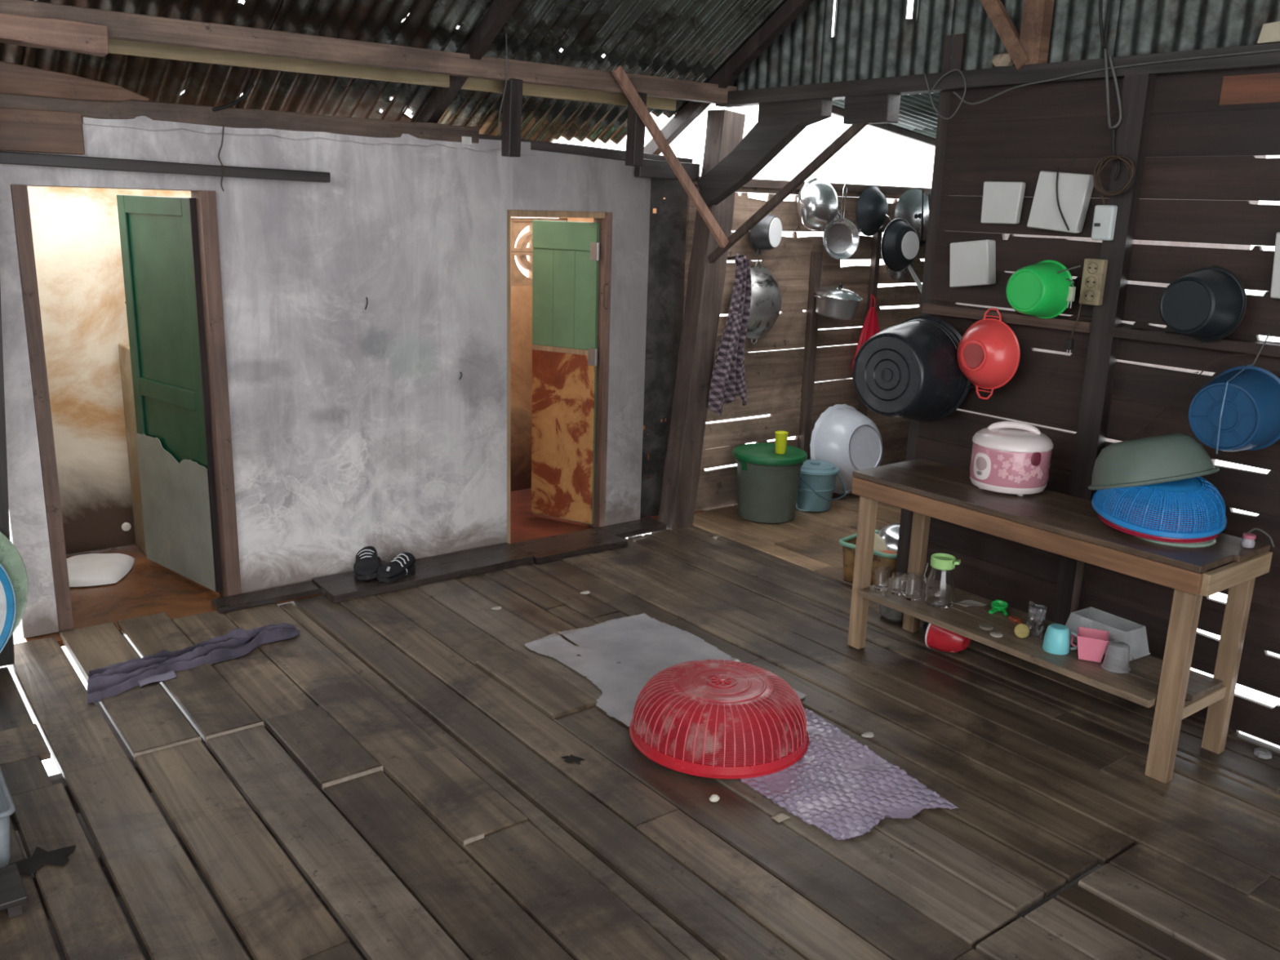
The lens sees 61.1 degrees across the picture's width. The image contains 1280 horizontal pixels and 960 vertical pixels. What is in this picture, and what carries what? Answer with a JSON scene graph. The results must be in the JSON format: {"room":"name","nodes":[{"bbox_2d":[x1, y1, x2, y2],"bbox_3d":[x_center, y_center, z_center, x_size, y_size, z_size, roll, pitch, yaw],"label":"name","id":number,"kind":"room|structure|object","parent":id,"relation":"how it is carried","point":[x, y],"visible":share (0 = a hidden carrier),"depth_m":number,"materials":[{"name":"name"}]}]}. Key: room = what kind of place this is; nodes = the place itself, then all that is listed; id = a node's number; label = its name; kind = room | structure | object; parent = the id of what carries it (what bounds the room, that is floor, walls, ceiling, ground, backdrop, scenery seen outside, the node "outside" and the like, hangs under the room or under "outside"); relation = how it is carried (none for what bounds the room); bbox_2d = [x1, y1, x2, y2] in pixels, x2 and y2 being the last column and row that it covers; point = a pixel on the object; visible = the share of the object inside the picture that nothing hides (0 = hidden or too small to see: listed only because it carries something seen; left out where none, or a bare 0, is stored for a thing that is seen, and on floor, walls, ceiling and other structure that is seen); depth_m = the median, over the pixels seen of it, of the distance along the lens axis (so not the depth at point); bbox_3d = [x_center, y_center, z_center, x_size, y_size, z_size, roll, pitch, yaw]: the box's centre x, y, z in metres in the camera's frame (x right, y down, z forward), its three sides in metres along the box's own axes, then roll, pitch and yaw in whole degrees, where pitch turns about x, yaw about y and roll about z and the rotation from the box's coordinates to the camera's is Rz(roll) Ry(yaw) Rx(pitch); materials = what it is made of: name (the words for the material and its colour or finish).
{"room":"traditional dwelling","nodes":[
{"label":"traditional dwelling","id":0,"kind":"room"},
{"bbox_2d":[0,287,14,666],"bbox_3d":[-1.104,0.424,0.629,2.370,2.300,6.722,-9,18,-37],"label":"wall","id":1,"kind":"structure","parent":0,"point":[6,655],"depth_m":3.93,"materials":[{"name":"brown wood"}]},
{"bbox_2d":[0,0,736,104],"bbox_3d":[-0.987,-1.699,4.363,3.660,0.091,0.064,-9,18,-37],"label":"tie beam","id":2,"kind":"structure","parent":1,"relation":"on","point":[125,26],"depth_m":4.21,"materials":[{"name":"brown wood"}]},
{"bbox_2d":[501,78,522,157],"bbox_3d":[-0.558,-1.575,4.726,0.070,0.322,0.072,-9,18,-37],"label":"post","id":3,"kind":"object","parent":2,"relation":"hanging from","point":[513,98],"visible":0.95,"depth_m":4.70,"materials":[{"name":"brown wood"}]},
{"bbox_2d":[625,92,647,166],"bbox_3d":[-0.019,-1.656,5.132,0.070,0.332,0.071,-9,18,-37],"label":"post","id":4,"kind":"object","parent":2,"relation":"hanging from","point":[635,139],"visible":0.76,"depth_m":5.12,"materials":[{"name":"brown wood"}]},
{"bbox_2d":[611,65,728,248],"bbox_3d":[0.163,-1.531,5.227,0.761,0.808,0.032,-10,18,-38],"label":"diagonal brace","id":5,"kind":"object","parent":2,"relation":"attached to","point":[618,73],"visible":1,"depth_m":5.18,"materials":[{"name":"brown wood"}]},
{"bbox_2d":[26,186,698,555],"bbox_3d":[-1.383,-0.650,5.611,3.550,1.900,1.020,-9,18,-37],"label":"wall","id":6,"kind":"structure","parent":0,"point":[76,233],"depth_m":5.21,"materials":[{"name":"beige paint"}]},
{"bbox_2d":[0,0,813,155],"bbox_3d":[0.232,-1.699,1.227,5.561,2.308,7.530,-9,18,-37],"label":"ceiling","id":7,"kind":"structure","parent":0,"point":[713,42],"depth_m":4.62,"materials":[{"name":"metal"}]},
{"bbox_2d":[0,13,108,57],"bbox_3d":[-2.058,-1.451,3.476,0.643,0.112,0.082,-9,18,-37],"label":"board","id":8,"kind":"object","parent":7,"relation":"attached to","point":[73,36],"visible":1,"depth_m":3.55,"materials":[{"name":"brown wood"}]},
{"bbox_2d":[108,38,675,110],"bbox_3d":[-0.871,-1.721,4.658,2.640,0.068,0.022,-9,18,-37],"label":"wooden beam","id":9,"kind":"structure","parent":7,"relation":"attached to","point":[115,46],"depth_m":4.42,"materials":[{"name":"wood"}]},
{"bbox_2d":[0,115,930,638],"bbox_3d":[0.046,-0.736,5.952,6.255,2.045,0.160,-9,18,-37],"label":"wall","id":10,"kind":"structure","parent":0,"point":[354,428],"depth_m":5.02,"materials":[{"name":"grey paint"}]},
{"bbox_2d":[10,184,241,632],"bbox_3d":[-2.238,-0.353,4.641,0.720,1.752,0.719,-9,18,-37],"label":"door","id":11,"kind":"structure","parent":10,"relation":"in","point":[170,247],"depth_m":4.67,"materials":[{"name":"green wood"}]},
{"bbox_2d":[0,151,330,182],"bbox_3d":[-1.819,-1.220,4.248,1.241,0.066,0.056,-9,18,-37],"label":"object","id":12,"kind":"structure","parent":10,"relation":"attached to","point":[6,157],"depth_m":4.18,"materials":[{"name":"wood"}]},
{"bbox_2d":[0,106,84,154],"bbox_3d":[-2.209,-1.272,3.954,0.325,0.150,0.020,-9,18,-37],"label":"board","id":13,"kind":"object","parent":12,"relation":"on","point":[21,130],"visible":1,"depth_m":3.96,"materials":[{"name":"wood"}]},
{"bbox_2d":[0,93,479,142],"bbox_3d":[-1.556,-1.480,4.463,1.980,0.083,0.095,-9,18,-37],"label":"wall plate","id":14,"kind":"object","parent":10,"relation":"on","point":[233,117],"visible":0.76,"depth_m":4.38,"materials":[{"name":"brown wood"}]},
{"bbox_2d":[0,60,149,101],"bbox_3d":[-2.093,-1.453,3.958,0.560,0.120,0.020,-9,18,-37],"label":"board","id":15,"kind":"object","parent":14,"relation":"attached to","point":[15,78],"visible":1,"depth_m":3.93,"materials":[{"name":"wood"}]},
{"bbox_2d":[506,209,612,543],"bbox_3d":[-0.535,-0.557,5.756,0.621,1.700,0.453,-9,18,-37],"label":"door","id":16,"kind":"structure","parent":10,"relation":"in","point":[571,260],"depth_m":5.84,"materials":[{"name":"brown wood"}]},
{"bbox_2d":[520,138,625,160],"bbox_3d":[-0.349,-1.636,5.385,0.617,0.069,0.094,-9,18,-37],"label":"wall plate","id":17,"kind":"object","parent":10,"relation":"attached to","point":[602,153],"depth_m":5.36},
{"bbox_2d":[746,260,781,345],"bbox_3d":[0.705,-1.013,6.226,0.416,0.485,0.122,-11,18,-41],"label":"wok","id":18,"kind":"object","parent":10,"relation":"hanging from","point":[766,296],"visible":0.69,"depth_m":6.19,"materials":[{"name":"metal"}]},
{"bbox_2d":[749,213,782,254],"bbox_3d":[0.720,-1.397,6.154,0.110,0.233,0.216,11,17,32],"label":"pan","id":19,"kind":"object","parent":10,"relation":"hanging from","point":[766,234],"visible":0.86,"depth_m":6.09,"materials":[{"name":"metal"}]},
{"bbox_2d":[796,177,840,231],"bbox_3d":[1.050,-1.601,6.300,0.292,0.299,0.151,-11,19,-40],"label":"wok","id":20,"kind":"object","parent":10,"relation":"hanging from","point":[817,202],"visible":1,"depth_m":6.23,"materials":[{"name":"metal"}]},
{"bbox_2d":[813,284,862,319],"bbox_3d":[1.191,-1.085,6.516,0.285,0.230,0.287,5,15,13],"label":"casserole","id":21,"kind":"object","parent":10,"relation":"attached to","point":[833,302],"visible":1,"depth_m":6.43,"materials":[{"name":"metal"}]},
{"bbox_2d":[822,183,859,259],"bbox_3d":[1.207,-1.545,6.502,0.246,0.441,0.055,-3,15,-17],"label":"frying pan","id":22,"kind":"object","parent":10,"relation":"hanging from","point":[841,239],"visible":0.94,"depth_m":6.54,"materials":[{"name":"metal"}]},
{"bbox_2d":[851,293,879,372],"bbox_3d":[1.459,-0.905,6.872,0.259,0.545,0.130,-9,18,-37],"label":"bag","id":23,"kind":"object","parent":10,"relation":"hanging from","point":[871,326],"visible":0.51,"depth_m":6.82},
{"bbox_2d":[855,185,888,235],"bbox_3d":[1.446,-1.640,6.667,0.325,0.326,0.088,-11,19,-42],"label":"wok","id":24,"kind":"object","parent":10,"relation":"hanging from","point":[872,207],"visible":0.99,"depth_m":6.62,"materials":[{"name":"metal"}]},
{"bbox_2d":[885,260,913,280],"bbox_3d":[1.662,-1.387,6.892,0.244,0.243,0.072,-7,17,-31],"label":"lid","id":25,"kind":"object","parent":10,"relation":"hanging from","point":[898,276],"visible":0.26,"depth_m":6.91,"materials":[{"name":"metal"}]},
{"bbox_2d":[880,214,922,293],"bbox_3d":[1.651,-1.390,6.720,0.424,0.488,0.116,-6,16,-29],"label":"frying pan","id":26,"kind":"object","parent":10,"relation":"hanging from","point":[900,243],"visible":0.96,"depth_m":6.63,"materials":[{"name":"metal"}]},
{"bbox_2d":[894,188,928,240],"bbox_3d":[1.759,-1.676,6.904,0.344,0.342,0.076,-7,17,-31],"label":"lid","id":27,"kind":"object","parent":10,"relation":"hanging from","point":[908,206],"visible":0.55,"depth_m":6.88,"materials":[{"name":"metal"}]},
{"bbox_2d":[0,488,1279,959],"bbox_3d":[0.948,1.049,3.325,8.397,0.142,8.078,-9,18,-37],"label":"floor","id":28,"kind":"structure","parent":0,"point":[1043,769],"depth_m":3.31,"materials":[{"name":"brown wood"}]},
{"bbox_2d":[0,563,16,653],"bbox_3d":[-2.472,0.464,3.732,0.088,0.576,0.580,15,20,43],"label":"round tray","id":29,"kind":"object","parent":28,"relation":"on","point":[7,597],"visible":1,"depth_m":3.92,"materials":[{"name":"blue plastic"}]},
{"bbox_2d":[0,531,28,638],"bbox_3d":[-2.482,0.402,3.798,0.604,0.601,0.078,-10,19,-40],"label":"tray","id":30,"kind":"object","parent":28,"relation":"on","point":[11,559],"visible":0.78,"depth_m":3.97,"materials":[{"name":"plastic"}]},
{"bbox_2d":[0,863,28,918],"bbox_3d":[-1.747,1.061,2.610,0.465,0.048,0.170,-9,18,-37],"label":"stool","id":31,"kind":"object","parent":28,"relation":"on","point":[13,894],"visible":1,"depth_m":2.69,"materials":[{"name":"plastic"}]},
{"bbox_2d":[0,767,15,867],"bbox_3d":[-1.886,0.924,2.879,0.372,0.172,0.382,-9,18,-37],"label":"crate","id":32,"kind":"object","parent":31,"relation":"on","point":[7,807],"visible":0.98,"depth_m":2.85,"materials":[{"name":"plastic"}]},
{"bbox_2d":[5,844,75,875],"bbox_3d":[-1.591,1.010,2.905,0.138,0.007,0.156,7,15,20],"label":"scrap","id":33,"kind":"object","parent":28,"relation":"on","point":[28,866],"visible":0.95,"depth_m":2.89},
{"bbox_2d":[66,553,134,586],"bbox_3d":[-2.567,0.402,5.069,0.340,0.053,0.420,-1,15,-12],"label":"sack","id":34,"kind":"object","parent":28,"relation":"on","point":[91,569],"visible":0.78,"depth_m":5.00,"materials":[{"name":"fabric"}]},
{"bbox_2d":[118,342,146,554],"bbox_3d":[-2.230,-0.177,5.433,0.575,1.020,0.255,-9,18,-37],"label":"post","id":35,"kind":"object","parent":28,"relation":"on","point":[123,348],"visible":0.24,"depth_m":5.26,"materials":[{"name":"paint"}]},
{"bbox_2d":[86,622,299,703],"bbox_3d":[-1.715,0.652,4.162,0.276,0.070,0.874,14,19,40],"label":"rag","id":36,"kind":"object","parent":28,"relation":"on","point":[112,680],"visible":1,"depth_m":4.07,"materials":[{"name":"purple fabric"}]},
{"bbox_2d":[211,580,321,613],"bbox_3d":[-1.619,0.511,4.821,0.520,0.026,0.117,-9,18,-37],"label":"board","id":37,"kind":"object","parent":28,"relation":"on","point":[233,602],"visible":0.92,"depth_m":4.78,"materials":[{"name":"wood"}]},
{"bbox_2d":[311,542,533,602],"bbox_3d":[-1.016,0.432,5.184,1.030,0.034,0.264,-9,18,-37],"label":"board","id":38,"kind":"object","parent":28,"relation":"on","point":[340,587],"visible":0.84,"depth_m":5.15,"materials":[{"name":"wood"}]},
{"bbox_2d":[353,546,382,580],"bbox_3d":[-1.274,0.382,5.079,0.130,0.100,0.280,-2,15,-13],"label":"shoe","id":39,"kind":"object","parent":38,"relation":"on","point":[367,562],"visible":0.98,"depth_m":5.02,"materials":[{"name":"black fabric"}]},
{"bbox_2d":[375,552,415,582],"bbox_3d":[-1.139,0.400,5.057,0.111,0.098,0.238,9,16,25],"label":"shoe","id":40,"kind":"object","parent":38,"relation":"on","point":[403,565],"visible":1,"depth_m":5.03,"materials":[{"name":"black fabric"}]},
{"bbox_2d":[509,527,627,564],"bbox_3d":[-0.367,0.338,5.639,0.555,0.032,0.274,-9,18,-37],"label":"board","id":41,"kind":"object","parent":28,"relation":"on","point":[548,548],"visible":0.97,"depth_m":5.61,"materials":[{"name":"wood"}]},
{"bbox_2d":[599,517,666,538],"bbox_3d":[-0.039,0.266,5.959,0.355,0.032,0.154,-9,18,-37],"label":"board","id":42,"kind":"object","parent":28,"relation":"on","point":[645,526],"visible":0.91,"depth_m":5.94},
{"bbox_2d":[524,613,806,740],"bbox_3d":[0.068,0.736,4.157,0.770,0.015,1.160,-9,18,-37],"label":"mat","id":43,"kind":"object","parent":28,"relation":"on","point":[644,646],"visible":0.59,"depth_m":4.33,"materials":[{"name":"fabric"}]},
{"bbox_2d":[629,659,808,778],"bbox_3d":[0.271,0.764,3.666,0.608,0.200,0.608,9,16,27],"label":"cover","id":44,"kind":"object","parent":43,"relation":"on","point":[716,690],"visible":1,"depth_m":3.49,"materials":[{"name":"red plastic"}]},
{"bbox_2d":[657,109,745,529],"bbox_3d":[0.325,-0.828,5.887,0.358,2.248,0.177,-9,18,-37],"label":"leaning post","id":45,"kind":"object","parent":28,"relation":"on","point":[724,127],"visible":0.87,"depth_m":5.86,"materials":[{"name":"brown wood"}]},
{"bbox_2d":[634,159,700,181],"bbox_3d":[0.144,-1.614,5.654,0.375,0.101,0.053,-7,17,-31],"label":"wall plate","id":46,"kind":"object","parent":45,"relation":"attached to","point":[651,169],"visible":0.72,"depth_m":5.61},
{"bbox_2d":[708,253,751,415],"bbox_3d":[0.500,-0.787,5.876,0.157,0.864,0.236,8,16,24],"label":"cloth","id":47,"kind":"object","parent":45,"relation":"hanging from","point":[728,375],"visible":1,"depth_m":5.85,"materials":[{"name":"fabric"}]},
{"bbox_2d":[706,123,868,262],"bbox_3d":[0.682,-1.371,5.233,0.031,0.699,1.019,-9,18,-37],"label":"diagonal brace","id":48,"kind":"object","parent":45,"relation":"attached to","point":[842,140],"visible":0.98,"depth_m":5.16,"materials":[{"name":"brown wood"}]},
{"bbox_2d":[732,443,807,523],"bbox_3d":[0.742,0.018,6.298,0.434,0.394,0.434,-9,18,-37],"label":"bin","id":49,"kind":"object","parent":28,"relation":"on","point":[768,481],"visible":0.96,"depth_m":6.16,"materials":[{"name":"green plastic"}]},
{"bbox_2d":[774,431,788,453],"bbox_3d":[0.801,-0.212,6.162,0.078,0.121,0.078,-9,18,-37],"label":"cup","id":50,"kind":"object","parent":49,"relation":"on","point":[781,437],"visible":1,"depth_m":6.14,"materials":[{"name":"plastic"}]},
{"bbox_2d":[795,459,845,511],"bbox_3d":[1.055,0.030,6.515,0.315,0.284,0.305,-9,18,-37],"label":"bucket","id":51,"kind":"object","parent":28,"relation":"on","point":[816,486],"visible":0.77,"depth_m":6.42,"materials":[{"name":"plastic"}]},
{"bbox_2d":[728,708,958,839],"bbox_3d":[0.591,0.925,3.476,0.600,0.014,0.840,-9,18,-37],"label":"mat","id":52,"kind":"object","parent":28,"relation":"on","point":[839,786],"visible":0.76,"depth_m":3.37,"materials":[{"name":"fabric"}]},
{"bbox_2d":[809,404,883,494],"bbox_3d":[1.323,-0.177,6.779,0.570,0.557,0.287,-8,18,-35],"label":"basin","id":53,"kind":"object","parent":28,"relation":"on","point":[842,436],"visible":0.8,"depth_m":6.67,"materials":[{"name":"plastic"}]},
{"bbox_2d":[839,529,897,585],"bbox_3d":[1.170,0.394,5.278,0.334,0.199,0.322,15,19,42],"label":"basket","id":54,"kind":"object","parent":28,"relation":"on","point":[848,543],"visible":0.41,"depth_m":5.21,"materials":[{"name":"brown plastic"}]},
{"bbox_2d":[876,523,899,552],"bbox_3d":[1.253,0.296,5.262,0.239,0.152,0.236,-9,18,-37],"label":"bowl","id":55,"kind":"object","parent":54,"relation":"in","point":[889,534],"visible":0.31,"depth_m":5.20,"materials":[{"name":"metal"}]},
{"bbox_2d":[879,604,903,622],"bbox_3d":[1.138,0.564,4.803,0.156,0.101,0.156,-9,18,-37],"label":"pot","id":56,"kind":"object","parent":28,"relation":"on","point":[890,614],"visible":0.24,"depth_m":4.75,"materials":[{"name":"metal"}]},
{"bbox_2d":[924,622,970,653],"bbox_3d":[1.269,0.625,4.433,0.176,0.175,0.154,-11,19,-42],"label":"bowl","id":57,"kind":"object","parent":28,"relation":"on","point":[937,637],"visible":0.53,"depth_m":4.39,"materials":[{"name":"plastic"}]},
{"bbox_2d":[847,458,1272,783],"bbox_3d":[1.432,0.445,4.020,0.455,0.738,1.425,-9,18,-37],"label":"wooden table","id":58,"kind":"object","parent":28,"relation":"on","point":[1064,525],"visible":0.86,"depth_m":3.68,"materials":[{"name":"brown wood"}]},
{"bbox_2d":[874,565,890,591],"bbox_3d":[0.975,0.398,4.372,0.060,0.088,0.060,-9,18,-37],"label":"drinking glass","id":59,"kind":"object","parent":58,"relation":"on","point":[882,573],"visible":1,"depth_m":4.35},
{"bbox_2d":[891,572,906,595],"bbox_3d":[1.033,0.414,4.331,0.060,0.080,0.060,-9,18,-37],"label":"drinking glass","id":60,"kind":"object","parent":58,"relation":"on","point":[896,578],"visible":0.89,"depth_m":4.31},
{"bbox_2d":[898,572,924,601],"bbox_3d":[1.067,0.423,4.263,0.096,0.098,0.068,-9,18,-37],"label":"drinking glass","id":61,"kind":"object","parent":58,"relation":"on","point":[914,581],"visible":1,"depth_m":4.25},
{"bbox_2d":[922,553,960,608],"bbox_3d":[1.172,0.387,4.229,0.117,0.192,0.136,2,14,2],"label":"glass jug","id":62,"kind":"object","parent":58,"relation":"on","point":[940,590],"visible":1,"depth_m":4.18,"materials":[{"name":"clear glass"}]},
{"bbox_2d":[988,599,1008,615],"bbox_3d":[1.394,0.490,4.196,0.073,0.024,0.154,9,16,26],"label":"greens","id":63,"kind":"object","parent":58,"relation":"on","point":[997,605],"visible":1,"depth_m":4.17,"materials":[{"name":"plastic"}]},
{"bbox_2d":[969,421,1053,496],"bbox_3d":[1.403,-0.094,4.110,0.296,0.260,0.290,-9,18,-37],"label":"rice cooker","id":64,"kind":"object","parent":58,"relation":"on","point":[1008,457],"visible":1,"depth_m":4.01,"materials":[{"name":"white plastic"}]},
{"bbox_2d":[993,454,1043,483],"bbox_3d":[1.399,-0.041,3.995,0.185,0.103,0.034,2,14,2],"label":"print","id":65,"kind":"object","parent":64,"relation":"on","point":[1007,468],"depth_m":3.99},
{"bbox_2d":[1026,600,1047,636],"bbox_3d":[1.441,0.506,3.949,0.041,0.116,0.074,-9,18,-37],"label":"pack","id":66,"kind":"object","parent":58,"relation":"on","point":[1036,617],"visible":0.92,"depth_m":3.93,"materials":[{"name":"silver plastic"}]},
{"bbox_2d":[1042,623,1077,654],"bbox_3d":[1.474,0.559,3.802,0.090,0.089,0.118,-9,18,-37],"label":"mug","id":67,"kind":"object","parent":58,"relation":"on","point":[1056,641],"visible":0.96,"depth_m":3.78,"materials":[{"name":"plastic"}]},
{"bbox_2d":[1070,626,1109,662],"bbox_3d":[1.555,0.572,3.762,0.119,0.088,0.100,8,16,23],"label":"mug","id":68,"kind":"object","parent":58,"relation":"on","point":[1092,643],"visible":1,"depth_m":3.73,"materials":[{"name":"plastic"}]},
{"bbox_2d":[1065,606,1150,661],"bbox_3d":[1.659,0.543,3.865,0.147,0.100,0.265,-8,17,-33],"label":"tub","id":69,"kind":"object","parent":58,"relation":"on","point":[1132,633],"visible":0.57,"depth_m":3.84,"materials":[{"name":"plastic"}]},
{"bbox_2d":[1101,640,1130,673],"bbox_3d":[1.617,0.596,3.676,0.092,0.088,0.092,-9,18,-37],"label":"clear cup","id":70,"kind":"object","parent":58,"relation":"on","point":[1116,660],"visible":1,"depth_m":3.65,"materials":[{"name":"plastic"}]},
{"bbox_2d":[1133,535,1216,547],"bbox_3d":[1.758,0.172,3.591,0.268,0.024,0.268,-9,18,-37],"label":"plate","id":71,"kind":"object","parent":58,"relation":"on","point":[1213,541],"visible":0.22,"depth_m":3.48,"materials":[{"name":"plastic"}]},
{"bbox_2d":[1097,488,1219,542],"bbox_3d":[1.738,0.107,3.635,0.374,0.100,0.373,0,14,-5],"label":"basin","id":72,"kind":"object","parent":71,"relation":"on","point":[1104,520],"visible":0.4,"depth_m":3.52,"materials":[{"name":"plastic"}]},
{"bbox_2d":[1091,476,1226,538],"bbox_3d":[1.742,0.055,3.636,0.416,0.170,0.411,4,15,10],"label":"basket","id":73,"kind":"object","parent":72,"relation":"on","point":[1204,491],"visible":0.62,"depth_m":3.50,"materials":[{"name":"plastic"}]},
{"bbox_2d":[1088,432,1219,489],"bbox_3d":[1.746,-0.051,3.684,0.406,0.236,0.392,-2,15,-13],"label":"basin","id":74,"kind":"object","parent":73,"relation":"on","point":[1166,458],"visible":1,"depth_m":3.56,"materials":[{"name":"plastic"}]},
{"bbox_2d":[640,178,687,518],"bbox_3d":[0.119,-0.751,6.031,0.300,1.980,0.011,-9,18,-37],"label":"wall","id":75,"kind":"structure","parent":0,"point":[668,226],"depth_m":6.01,"materials":[{"name":"wood"}]},
{"bbox_2d":[831,92,940,146],"bbox_3d":[2.398,-1.996,6.357,2.486,0.347,1.660,-9,18,-37],"label":"ceiling","id":76,"kind":"structure","parent":0,"point":[917,116],"depth_m":6.29,"materials":[{"name":"grey metal"}]},
{"bbox_2d":[715,0,1279,746],"bbox_3d":[2.586,-0.966,2.865,0.190,4.352,7.211,-9,18,-37],"label":"wall","id":77,"kind":"structure","parent":0,"point":[1180,114],"depth_m":4.03,"materials":[{"name":"brown wood"}]},
{"bbox_2d":[697,98,832,206],"bbox_3d":[0.589,-1.594,5.343,0.070,0.498,0.858,-9,18,-37],"label":"knee brace","id":78,"kind":"object","parent":77,"relation":"attached to","point":[778,123],"visible":0.95,"depth_m":5.28,"materials":[{"name":"wood"}]},
{"bbox_2d":[843,93,900,124],"bbox_3d":[1.016,-1.629,4.766,0.080,0.120,0.250,-9,18,-37],"label":"block","id":79,"kind":"object","parent":77,"relation":"attached to","point":[880,108],"visible":0.9,"depth_m":4.71,"materials":[{"name":"wood"}]},
{"bbox_2d":[853,315,975,422],"bbox_3d":[1.109,-0.451,4.533,0.291,0.451,0.509,-12,20,-43],"label":"tub","id":80,"kind":"object","parent":77,"relation":"hanging from","point":[910,369],"visible":0.96,"depth_m":4.43,"materials":[{"name":"plastic"}]},
{"bbox_2d":[924,69,966,119],"bbox_3d":[1.229,-1.558,4.392,0.011,0.191,0.216,-9,18,-37],"label":"cable","id":81,"kind":"object","parent":77,"relation":"attached to","point":[946,73],"visible":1,"depth_m":4.38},
{"bbox_2d":[950,239,995,287],"bbox_3d":[1.355,-0.880,4.418,0.062,0.200,0.203,-9,18,-37],"label":"wall box","id":82,"kind":"object","parent":77,"relation":"attached to","point":[972,263],"visible":1,"depth_m":4.38,"materials":[{"name":"grey plastic"}]},
{"bbox_2d":[956,307,1020,399],"bbox_3d":[1.361,-0.500,4.330,0.109,0.369,0.284,-9,18,-37],"label":"colander","id":83,"kind":"object","parent":77,"relation":"hanging from","point":[988,353],"visible":1,"depth_m":4.28,"materials":[{"name":"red plastic"}]},
{"bbox_2d":[991,52,1013,67],"bbox_3d":[1.416,-1.624,4.198,0.096,0.055,0.096,-9,18,-37],"label":"lump","id":84,"kind":"object","parent":77,"relation":"on","point":[1003,60],"visible":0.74,"depth_m":4.17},
{"bbox_2d":[981,181,1026,223],"bbox_3d":[1.433,-1.096,4.289,0.037,0.162,0.174,-9,18,-37],"label":"wall box","id":85,"kind":"object","parent":77,"relation":"attached to","point":[1002,202],"visible":1,"depth_m":4.27,"materials":[{"name":"grey plastic"}]},
{"bbox_2d":[1006,260,1073,318],"bbox_3d":[1.493,-0.716,4.089,0.151,0.220,0.220,-9,18,-37],"label":"basin","id":86,"kind":"object","parent":77,"relation":"hanging from","point":[1037,290],"visible":0.99,"depth_m":4.04,"materials":[{"name":"plastic"}]},
{"bbox_2d":[1026,170,1093,233],"bbox_3d":[1.584,-1.047,4.086,0.052,0.224,0.238,-9,18,-37],"label":"wall box","id":87,"kind":"object","parent":77,"relation":"attached to","point":[1074,190],"visible":0.96,"depth_m":4.05,"materials":[{"name":"grey plastic"}]},
{"bbox_2d":[1079,258,1107,305],"bbox_3d":[1.663,-0.727,3.983,0.034,0.166,0.080,-9,18,-37],"label":"strip","id":88,"kind":"object","parent":77,"relation":"attached to","point":[1095,270],"visible":1,"depth_m":3.97,"materials":[{"name":"plastic"}]},
{"bbox_2d":[1083,262,1097,302],"bbox_3d":[1.651,-0.725,3.974,0.003,0.142,0.042,-9,18,-37],"label":"socket","id":89,"kind":"object","parent":88,"relation":"attached to","point":[1090,268],"depth_m":3.98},
{"bbox_2d":[1091,204,1117,240],"bbox_3d":[1.674,-0.929,3.919,0.042,0.124,0.076,-9,18,-37],"label":"switch box","id":90,"kind":"object","parent":77,"relation":"attached to","point":[1104,215],"visible":1,"depth_m":3.91,"materials":[{"name":"plastic"}]},
{"bbox_2d":[1103,48,1121,128],"bbox_3d":[1.670,-1.385,3.838,0.010,0.276,0.102,-9,18,-37],"label":"cable","id":91,"kind":"object","parent":77,"relation":"hanging from","point":[1110,126],"visible":1,"depth_m":3.84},
{"bbox_2d":[1093,155,1134,195],"bbox_3d":[1.680,-1.080,3.852,0.031,0.140,0.160,-9,18,-37],"label":"coiled cable","id":92,"kind":"object","parent":77,"relation":"hanging from","point":[1130,167],"visible":1,"depth_m":3.85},
{"bbox_2d":[952,48,1279,104],"bbox_3d":[1.684,-1.413,3.821,0.007,0.117,1.402,-9,18,-37],"label":"cable","id":93,"kind":"object","parent":77,"relation":"attached to","point":[1278,49],"visible":1,"depth_m":3.79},
{"bbox_2d":[1159,265,1246,342],"bbox_3d":[1.862,-0.585,3.621,0.156,0.258,0.252,-9,18,-37],"label":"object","id":94,"kind":"object","parent":77,"relation":"hanging from","point":[1207,304],"visible":1,"depth_m":3.57,"materials":[{"name":"black plastic"}]},
{"bbox_2d":[1188,333,1279,453],"bbox_3d":[1.949,-0.279,3.539,0.211,0.393,0.284,-10,19,-39],"label":"bucket","id":95,"kind":"object","parent":77,"relation":"hanging from","point":[1237,410],"visible":1,"depth_m":3.50,"materials":[{"name":"plastic"}]},
{"bbox_2d":[1257,21,1279,44],"bbox_3d":[2.022,-1.404,3.398,0.050,0.060,0.140,-9,18,-37],"label":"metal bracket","id":96,"kind":"object","parent":77,"relation":"on","point":[1270,32],"visible":1,"depth_m":3.41,"materials":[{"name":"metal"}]},
{"bbox_2d":[1270,232,1279,298],"bbox_3d":[2.133,-0.673,3.443,0.042,0.211,0.239,-9,18,-37],"label":"wall box","id":97,"kind":"object","parent":77,"relation":"attached to","point":[1275,285],"visible":1,"depth_m":3.51,"materials":[{"name":"grey plastic"}]},
{"bbox_2d":[955,155,1266,464],"bbox_3d":[1.937,-0.871,6.283,2.872,2.199,1.672,-9,18,-37],"label":"gap","id":98,"kind":"structure","parent":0,"point":[1006,235],"depth_m":5.74,"materials":[{"name":"white"}]},
{"label":"outside","id":99,"kind":"structure","parent":0,"visible":0},
{"bbox_2d":[15,600,1109,959],"bbox_3d":[-0.568,2.021,1.357,7.200,0.120,9.900,-9,18,-37],"label":"ground","id":100,"kind":"structure","parent":99,"point":[126,749],"depth_m":3.80,"materials":[{"name":"soil"}]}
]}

